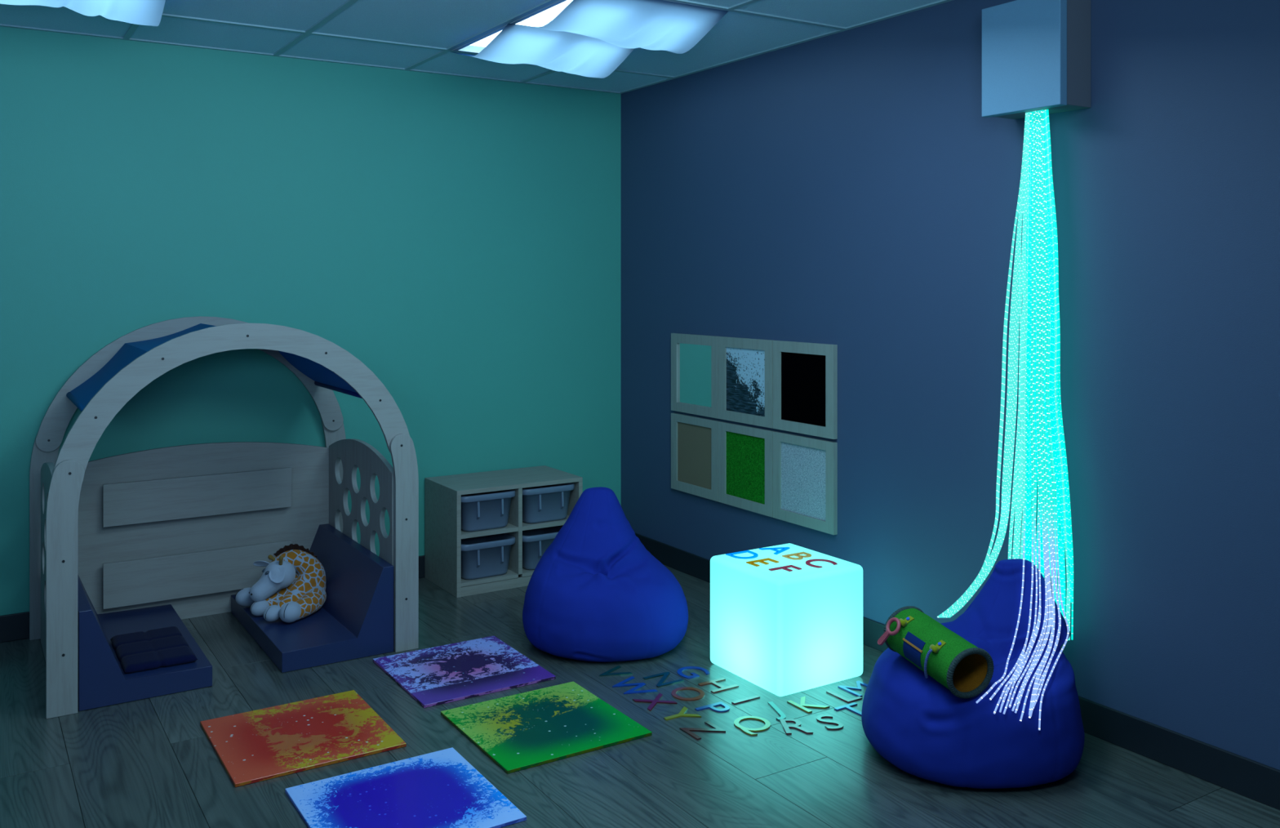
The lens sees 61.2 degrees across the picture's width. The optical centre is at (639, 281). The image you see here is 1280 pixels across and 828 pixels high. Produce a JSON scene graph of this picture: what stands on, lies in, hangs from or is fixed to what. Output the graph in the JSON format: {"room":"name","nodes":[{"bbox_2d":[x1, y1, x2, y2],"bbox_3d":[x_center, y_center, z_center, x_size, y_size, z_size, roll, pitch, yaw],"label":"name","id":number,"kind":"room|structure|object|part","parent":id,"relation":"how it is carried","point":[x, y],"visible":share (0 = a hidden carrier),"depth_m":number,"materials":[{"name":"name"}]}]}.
{"room":"sensory room","nodes":[
{"label":"sensory room","id":0,"kind":"room"},
{"bbox_2d":[0,26,621,615],"bbox_3d":[-2.782,0.107,4.212,6.550,2.840,0.150,0,0,-32],"label":"wall","id":1,"kind":"structure","parent":0,"point":[459,237],"depth_m":4.93,"materials":[{"name":"green paint"}]},
{"bbox_2d":[0,555,424,642],"bbox_3d":[-2.802,1.374,4.104,6.400,0.106,0.011,0,0,-32],"label":"baseboard","id":2,"kind":"structure","parent":1,"relation":"attached to","point":[15,626],"depth_m":4.30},
{"bbox_2d":[0,0,939,91],"bbox_3d":[-1.145,-1.025,1.490,6.400,0.016,6.200,0,0,-32],"label":"ceiling","id":3,"kind":"structure","parent":0,"point":[444,24],"depth_m":4.31,"materials":[{"name":"tile"}]},
{"bbox_2d":[0,0,165,26],"bbox_3d":[-1.800,-1.007,3.396,0.622,0.212,1.220,0,0,-32],"label":"ceiling light","id":4,"kind":"object","parent":3,"relation":"attached to","point":[143,12],"visible":1,"depth_m":3.68,"materials":[{"name":"white fabric"}]},
{"bbox_2d":[450,0,728,78],"bbox_3d":[-0.254,-1.007,4.376,0.622,0.212,1.220,0,0,-32],"label":"ceiling light","id":5,"kind":"object","parent":3,"relation":"attached to","point":[592,38],"visible":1,"depth_m":4.16,"materials":[{"name":"white fabric"}]},
{"bbox_3d":[-0.538,-1.029,4.540,0.205,0.008,0.460,0,0,-32],"label":"light panel","id":6,"kind":"part","parent":5,"relation":"part of","materials":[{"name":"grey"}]},
{"bbox_3d":[-0.230,-1.029,4.054,0.205,0.008,0.450,0,0,-32],"label":"light panel","id":7,"kind":"part","parent":5,"relation":"part of","materials":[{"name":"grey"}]},
{"bbox_2d":[0,564,1279,827],"bbox_3d":[-1.145,1.477,1.490,6.400,0.100,6.200,0,0,-32],"label":"floor","id":8,"kind":"structure","parent":0,"point":[148,762],"depth_m":3.20,"materials":[{"name":"grey wood"}]},
{"bbox_2d":[77,573,212,711],"bbox_3d":[-1.916,1.260,4.066,0.420,0.331,0.864,0,0,-32],"label":"cushioned seat","id":9,"kind":"object","parent":8,"relation":"on","point":[102,679],"visible":0.73,"depth_m":3.71,"materials":[{"name":"blue fabric"}]},
{"bbox_2d":[110,626,197,672],"bbox_3d":[-1.782,1.339,3.954,0.236,0.025,0.413,0,0,-32],"label":"folded blanket","id":10,"kind":"object","parent":9,"relation":"on","point":[137,651],"visible":1,"depth_m":3.90,"materials":[{"name":"blue fabric"}]},
{"bbox_2d":[29,315,418,718],"bbox_3d":[-1.649,0.788,4.262,1.273,1.278,0.934,0,0,-32],"label":"play nook","id":11,"kind":"object","parent":8,"relation":"on","point":[185,527],"visible":0.92,"depth_m":4.40,"materials":[{"name":"brown wood"}]},
{"bbox_3d":[-2.385,1.008,4.338,0.111,0.839,0.018,0,0,-32],"label":"arch post","id":12,"kind":"part","parent":11,"relation":"part of","materials":[{"name":"brown wood"}]},
{"bbox_3d":[-2.143,1.048,3.938,0.020,0.755,0.839,0,0,-32],"label":"panel","id":13,"kind":"part","parent":11,"relation":"part of","materials":[{"name":"brown wood"}]},
{"bbox_3d":[-1.895,1.008,3.566,0.111,0.839,0.018,0,0,-32],"label":"arch post","id":14,"kind":"part","parent":11,"relation":"part of","materials":[{"name":"brown wood"}]},
{"bbox_3d":[-1.875,1.060,4.618,1.090,0.735,0.020,0,0,-32],"label":"panel","id":15,"kind":"part","parent":11,"relation":"part of","materials":[{"name":"brown wood"}]},
{"bbox_3d":[-1.404,1.008,4.960,0.111,0.839,0.018,0,0,-32],"label":"arch post","id":16,"kind":"part","parent":11,"relation":"part of","materials":[{"name":"brown wood"}]},
{"bbox_3d":[-1.177,1.048,4.551,0.020,0.755,0.839,0,0,-32],"label":"panel","id":17,"kind":"part","parent":11,"relation":"part of","materials":[{"name":"brown wood"}]},
{"bbox_3d":[-0.914,1.008,4.188,0.111,0.839,0.018,0,0,-32],"label":"arch post","id":18,"kind":"part","parent":11,"relation":"part of","materials":[{"name":"brown wood"}]},
{"bbox_2d":[200,689,406,786],"bbox_3d":[-1.067,1.421,3.401,0.503,0.011,0.514,0,0,-32],"label":"mat","id":19,"kind":"object","parent":8,"relation":"on","point":[257,745],"depth_m":3.37,"materials":[{"name":"red plastic"}]},
{"bbox_2d":[231,523,393,672],"bbox_3d":[-1.358,1.260,4.420,0.422,0.331,0.864,0,0,-32],"label":"cushioned seat","id":20,"kind":"object","parent":8,"relation":"on","point":[355,620],"visible":0.9,"depth_m":4.18,"materials":[{"name":"blue plastic"}]},
{"bbox_2d":[235,543,326,622],"bbox_3d":[-1.446,1.220,4.426,0.336,0.262,0.396,0,0,-32],"label":"giraffe","id":21,"kind":"object","parent":20,"relation":"on","point":[291,588],"visible":1,"depth_m":4.40,"materials":[{"name":"beige fabric"}]},
{"bbox_2d":[284,746,526,827],"bbox_3d":[-0.646,1.421,2.944,0.500,0.011,0.504,0,0,-32],"label":"mat","id":22,"kind":"object","parent":8,"relation":"on","point":[441,788],"depth_m":2.96,"materials":[{"name":"blue plastic"}]},
{"bbox_2d":[373,635,555,707],"bbox_3d":[-0.653,1.421,3.974,0.497,0.011,0.527,0,0,-32],"label":"mat","id":23,"kind":"object","parent":8,"relation":"on","point":[461,670],"depth_m":3.94,"materials":[{"name":"purple plastic"}]},
{"bbox_2d":[424,465,582,597],"bbox_3d":[-0.657,1.186,5.221,0.650,0.482,0.395,0,0,-32],"label":"storage cabinet","id":24,"kind":"object","parent":8,"relation":"on","point":[443,533],"visible":0.62,"depth_m":5.06,"materials":[{"name":"brown wood"}]},
{"bbox_2d":[461,533,515,579],"bbox_3d":[-0.782,1.281,5.117,0.286,0.170,0.348,0,0,-32],"label":"tub","id":25,"kind":"object","parent":24,"relation":"on","point":[485,556],"visible":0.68,"depth_m":4.99,"materials":[{"name":"grey plastic"}]},
{"bbox_2d":[461,488,515,531],"bbox_3d":[-0.782,1.061,5.117,0.286,0.170,0.348,0,0,-32],"label":"tub","id":26,"kind":"object","parent":24,"relation":"on","point":[490,509],"visible":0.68,"depth_m":4.98,"materials":[{"name":"grey plastic"}]},
{"bbox_2d":[461,522,518,538],"bbox_3d":[-0.792,1.155,5.133,0.288,0.019,0.384,0,0,-32],"label":"shelf","id":27,"kind":"object","parent":24,"relation":"attached to","point":[512,527],"depth_m":4.99,"materials":[{"name":"brown wood"}]},
{"bbox_2d":[461,568,518,586],"bbox_3d":[-0.792,1.374,5.133,0.288,0.016,0.384,0,0,-32],"label":"shelf","id":28,"kind":"object","parent":24,"relation":"attached to","point":[511,576],"depth_m":4.99,"materials":[{"name":"brown wood"}]},
{"bbox_2d":[518,567,533,577],"bbox_3d":[-0.526,1.374,5.302,0.302,0.016,0.384,0,0,-32],"label":"shelf","id":29,"kind":"object","parent":24,"relation":"attached to","point":[523,572],"depth_m":5.08,"materials":[{"name":"brown wood"}]},
{"bbox_2d":[522,524,563,569],"bbox_3d":[-0.516,1.281,5.286,0.286,0.170,0.348,0,0,-32],"label":"tub","id":30,"kind":"object","parent":24,"relation":"on","point":[535,542],"visible":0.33,"depth_m":5.12,"materials":[{"name":"grey plastic"}]},
{"bbox_2d":[522,515,568,530],"bbox_3d":[-0.526,1.155,5.302,0.302,0.019,0.384,0,0,-32],"label":"shelf","id":31,"kind":"object","parent":24,"relation":"attached to","point":[526,526],"depth_m":5.13,"materials":[{"name":"brown wood"}]},
{"bbox_2d":[522,482,574,523],"bbox_3d":[-0.516,1.061,5.286,0.286,0.170,0.348,0,0,-32],"label":"tub","id":32,"kind":"object","parent":24,"relation":"on","point":[540,504],"visible":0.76,"depth_m":5.14,"materials":[{"name":"grey plastic"}]},
{"bbox_2d":[440,681,652,773],"bbox_3d":[-0.310,1.421,3.484,0.500,0.011,0.512,0,0,-32],"label":"mat","id":33,"kind":"object","parent":8,"relation":"on","point":[526,730],"depth_m":3.44,"materials":[{"name":"green plastic"}]},
{"bbox_2d":[522,486,688,662],"bbox_3d":[-0.136,1.135,4.298,0.658,0.582,0.598,0,0,-2],"label":"chair","id":34,"kind":"object","parent":8,"relation":"on","point":[596,593],"visible":1,"depth_m":4.11,"materials":[{"name":"blue fabric"}]},
{"bbox_2d":[599,665,632,675],"bbox_3d":[-0.100,1.425,3.941,0.111,0.004,0.098,0,0,-32],"label":"alphabet letter","id":35,"kind":"object","parent":8,"relation":"on","point":[608,673],"visible":1,"depth_m":3.93,"materials":[{"name":"teal plastic"}]},
{"bbox_2d":[612,675,657,693],"bbox_3d":[-0.030,1.425,3.802,0.111,0.004,0.168,0,0,-32],"label":"alphabet letter","id":36,"kind":"object","parent":8,"relation":"on","point":[639,685],"visible":1,"depth_m":3.81,"materials":[{"name":"blue plastic"}]},
{"bbox_2d":[632,693,677,711],"bbox_3d":[0.051,1.425,3.670,0.110,0.004,0.114,0,0,-32],"label":"alphabet letter","id":37,"kind":"object","parent":8,"relation":"on","point":[654,702],"visible":1,"depth_m":3.67,"materials":[{"name":"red plastic"}]},
{"bbox_2d":[642,671,684,687],"bbox_3d":[0.084,1.425,3.875,0.110,0.004,0.102,0,0,-32],"label":"alphabet letter","id":38,"kind":"object","parent":8,"relation":"on","point":[660,683],"visible":1,"depth_m":3.87,"materials":[{"name":"teal plastic"}]},
{"bbox_2d":[663,706,701,719],"bbox_3d":[0.128,1.425,3.553,0.110,0.004,0.098,0,0,-32],"label":"alphabet letter","id":39,"kind":"object","parent":8,"relation":"on","point":[682,713],"visible":1,"depth_m":3.55,"materials":[{"name":"yellow plastic"}]},
{"bbox_2d":[671,686,704,701],"bbox_3d":[0.166,1.425,3.740,0.113,0.004,0.118,0,0,-32],"label":"alphabet letter","id":40,"kind":"object","parent":8,"relation":"on","point":[674,691],"visible":1,"depth_m":3.74,"materials":[{"name":"brown plastic"}]},
{"bbox_2d":[677,666,710,679],"bbox_3d":[0.189,1.425,3.950,0.113,0.004,0.100,0,0,-32],"label":"alphabet letter","id":41,"kind":"object","parent":8,"relation":"on","point":[680,670],"visible":1,"depth_m":3.95,"materials":[{"name":"blue plastic"}]},
{"bbox_2d":[679,720,725,739],"bbox_3d":[0.199,1.425,3.438,0.110,0.004,0.100,0,0,-32],"label":"alphabet letter","id":42,"kind":"object","parent":8,"relation":"on","point":[715,728],"visible":1,"depth_m":3.43,"materials":[{"name":"red plastic"}]},
{"bbox_2d":[694,701,729,711],"bbox_3d":[0.248,1.425,3.607,0.110,0.004,0.069,0,0,-32],"label":"alphabet letter","id":43,"kind":"object","parent":8,"relation":"on","point":[711,706],"visible":1,"depth_m":3.61,"materials":[{"name":"blue plastic"}]},
{"bbox_2d":[697,677,738,693],"bbox_3d":[0.277,1.425,3.819,0.110,0.004,0.093,0,0,-32],"label":"alphabet letter","id":44,"kind":"object","parent":8,"relation":"on","point":[713,682],"visible":1,"depth_m":3.81,"materials":[{"name":"brown plastic"}]},
{"bbox_2d":[731,694,759,704],"bbox_3d":[0.361,1.425,3.687,0.110,0.004,0.016,0,0,-32],"label":"alphabet letter","id":45,"kind":"object","parent":8,"relation":"on","point":[757,696],"visible":1,"depth_m":3.69,"materials":[{"name":"red plastic"}]},
{"bbox_2d":[733,715,770,735],"bbox_3d":[0.364,1.425,3.479,0.117,0.004,0.134,0,0,-32],"label":"alphabet letter","id":46,"kind":"object","parent":8,"relation":"on","point":[767,724],"visible":1,"depth_m":3.47,"materials":[{"name":"yellow plastic"}]},
{"bbox_2d":[768,701,786,720],"bbox_3d":[0.456,1.425,3.591,0.035,0.004,0.150,0,0,-5],"label":"alphabet letter","id":47,"kind":"object","parent":8,"relation":"on","point":[771,704],"visible":1,"depth_m":3.58,"materials":[{"name":"teal plastic"}]},
{"bbox_2d":[710,542,862,696],"bbox_3d":[0.534,1.224,3.974,0.400,0.403,0.416,0,0,-32],"label":"cube","id":48,"kind":"object","parent":8,"relation":"on","point":[782,632],"visible":1,"depth_m":3.82,"materials":[{"name":"white plastic"}]},
{"bbox_2d":[725,550,758,559],"bbox_3d":[0.391,1.021,4.037,0.105,0.004,0.097,0,0,-32],"label":"alphabet letter","id":49,"kind":"object","parent":48,"relation":"on","point":[755,554],"visible":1,"depth_m":4.03,"materials":[{"name":"blue plastic"}]},
{"bbox_2d":[746,557,778,566],"bbox_3d":[0.446,1.021,3.935,0.105,0.004,0.061,0,0,-32],"label":"alphabet letter","id":50,"kind":"object","parent":48,"relation":"on","point":[762,561],"visible":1,"depth_m":3.94,"materials":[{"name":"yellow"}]},
{"bbox_2d":[759,546,790,554],"bbox_3d":[0.528,1.021,4.120,0.106,0.004,0.103,0,0,-32],"label":"alphabet letter","id":51,"kind":"object","parent":48,"relation":"on","point":[775,548],"visible":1,"depth_m":4.12,"materials":[{"name":"blue plastic"}]},
{"bbox_2d":[768,564,801,571],"bbox_3d":[0.516,1.021,3.840,0.105,0.004,0.056,0,0,-32],"label":"alphabet letter","id":52,"kind":"object","parent":48,"relation":"on","point":[784,567],"visible":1,"depth_m":3.85,"materials":[{"name":"red plastic"}]},
{"bbox_2d":[805,559,837,568],"bbox_3d":[0.651,1.021,3.926,0.108,0.004,0.095,0,0,-32],"label":"alphabet letter","id":53,"kind":"object","parent":48,"relation":"on","point":[807,562],"visible":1,"depth_m":3.93,"materials":[{"name":"red plastic"}]},
{"bbox_2d":[779,718,813,733],"bbox_3d":[0.500,1.425,3.467,0.085,0.004,0.110,0,0,-4],"label":"alphabet letter","id":54,"kind":"object","parent":8,"relation":"on","point":[786,727],"visible":1,"depth_m":3.46,"materials":[{"name":"red plastic"}]},
{"bbox_2d":[786,696,830,712],"bbox_3d":[0.568,1.425,3.648,0.094,0.004,0.110,0,0,-32],"label":"alphabet letter","id":55,"kind":"object","parent":8,"relation":"on","point":[802,705],"visible":1,"depth_m":3.63,"materials":[{"name":"yellow plastic"}]},
{"bbox_2d":[816,714,843,729],"bbox_3d":[0.614,1.425,3.500,0.062,0.004,0.113,0,0,-18],"label":"alphabet letter","id":56,"kind":"object","parent":8,"relation":"on","point":[819,717],"visible":1,"depth_m":3.50,"materials":[{"name":"red plastic"}]},
{"bbox_2d":[826,690,862,702],"bbox_3d":[0.704,1.425,3.728,0.066,0.004,0.110,0,0,-32],"label":"alphabet letter","id":57,"kind":"object","parent":8,"relation":"on","point":[830,692],"visible":1,"depth_m":3.70,"materials":[{"name":"red plastic"}]},
{"bbox_2d":[834,702,862,715],"bbox_3d":[0.716,1.425,3.588,0.092,0.004,0.110,0,0,-32],"label":"alphabet letter","id":58,"kind":"object","parent":8,"relation":"on","point":[847,706],"visible":0.81,"depth_m":3.61,"materials":[{"name":"blue plastic"}]},
{"bbox_2d":[837,680,867,696],"bbox_3d":[0.767,1.425,3.787,0.100,0.004,0.107,0,0,-32],"label":"alphabet letter","id":59,"kind":"object","parent":8,"relation":"on","point":[846,688],"visible":0.87,"depth_m":3.79,"materials":[{"name":"blue plastic"}]},
{"bbox_2d":[861,558,1084,788],"bbox_3d":[0.999,1.156,3.280,0.640,0.540,0.598,0,0,10],"label":"chair","id":60,"kind":"object","parent":8,"relation":"on","point":[912,720],"visible":0.86,"depth_m":3.07,"materials":[{"name":"blue fabric"}]},
{"bbox_2d":[877,605,994,698],"bbox_3d":[0.865,1.075,3.154,0.204,0.181,0.332,0,0,-32],"label":"tube","id":61,"kind":"object","parent":60,"relation":"on","point":[965,668],"visible":1,"depth_m":3.10,"materials":[{"name":"green fabric"}]},
{"bbox_3d":[0.725,1.059,3.214,0.039,0.045,0.019,0,0,18],"label":"teether handle","id":62,"kind":"part","parent":61,"relation":"part of","materials":[{"name":"pink plastic"}]},
{"bbox_3d":[0.818,1.084,3.073,0.024,0.099,0.045,0,0,-17],"label":"striped cord","id":63,"kind":"part","parent":61,"relation":"part of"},
{"bbox_2d":[621,0,1279,769],"bbox_3d":[1.621,0.107,3.244,0.150,2.840,6.200,0,0,-32],"label":"wall","id":64,"kind":"structure","parent":0,"point":[852,189],"depth_m":3.73,"materials":[{"name":"blue paint"}]},
{"bbox_2d":[0,0,952,93],"bbox_3d":[-1.145,-1.014,1.490,6.400,0.006,6.200,0,0,-32],"label":"grid","id":65,"kind":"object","parent":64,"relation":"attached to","point":[133,27],"depth_m":4.46,"materials":[{"name":"white metal"}]},
{"bbox_2d":[671,333,718,418],"bbox_3d":[0.266,0.448,5.221,0.020,0.383,0.389,0,0,-32],"label":"panel","id":66,"kind":"object","parent":64,"relation":"attached to","point":[694,357],"visible":1,"depth_m":5.22,"materials":[{"name":"brown wood"}]},
{"bbox_2d":[671,413,719,501],"bbox_3d":[0.266,0.840,5.221,0.020,0.374,0.389,0,0,-32],"label":"panel","id":67,"kind":"object","parent":64,"relation":"attached to","point":[694,439],"visible":1,"depth_m":5.22,"materials":[{"name":"brown wood"}]},
{"bbox_2d":[718,336,773,427],"bbox_3d":[0.479,0.448,4.886,0.020,0.383,0.394,0,0,-32],"label":"panel","id":68,"kind":"object","parent":64,"relation":"attached to","point":[745,365],"visible":1,"depth_m":4.88,"materials":[{"name":"brown wood"}]},
{"bbox_2d":[718,421,774,516],"bbox_3d":[0.479,0.840,4.886,0.020,0.374,0.394,0,0,-32],"label":"panel","id":69,"kind":"object","parent":64,"relation":"attached to","point":[745,453],"visible":1,"depth_m":4.88,"materials":[{"name":"brown wood"}]},
{"bbox_2d":[773,431,837,534],"bbox_3d":[0.690,0.840,4.552,0.020,0.374,0.385,0,0,-32],"label":"panel","id":70,"kind":"object","parent":64,"relation":"attached to","point":[805,468],"visible":1,"depth_m":4.54,"materials":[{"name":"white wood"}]},
{"bbox_2d":[773,340,837,439],"bbox_3d":[0.690,0.448,4.552,0.020,0.383,0.385,0,0,-32],"label":"panel","id":71,"kind":"object","parent":64,"relation":"attached to","point":[805,375],"visible":1,"depth_m":4.54,"materials":[{"name":"brown wood"}]},
{"bbox_2d":[635,532,1279,809],"bbox_3d":[1.556,1.374,3.196,0.011,0.106,6.189,0,0,-32],"label":"baseboard","id":72,"kind":"structure","parent":64,"relation":"attached to","point":[1260,782],"depth_m":3.21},
{"bbox_2d":[937,0,1090,729],"bbox_3d":[1.191,0.170,3.321,0.446,2.142,0.687,0,0,5],"label":"lamp","id":73,"kind":"object","parent":64,"relation":"attached to","point":[1036,54],"visible":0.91,"depth_m":3.44,"materials":[{"name":"teal plastic"}]}
]}

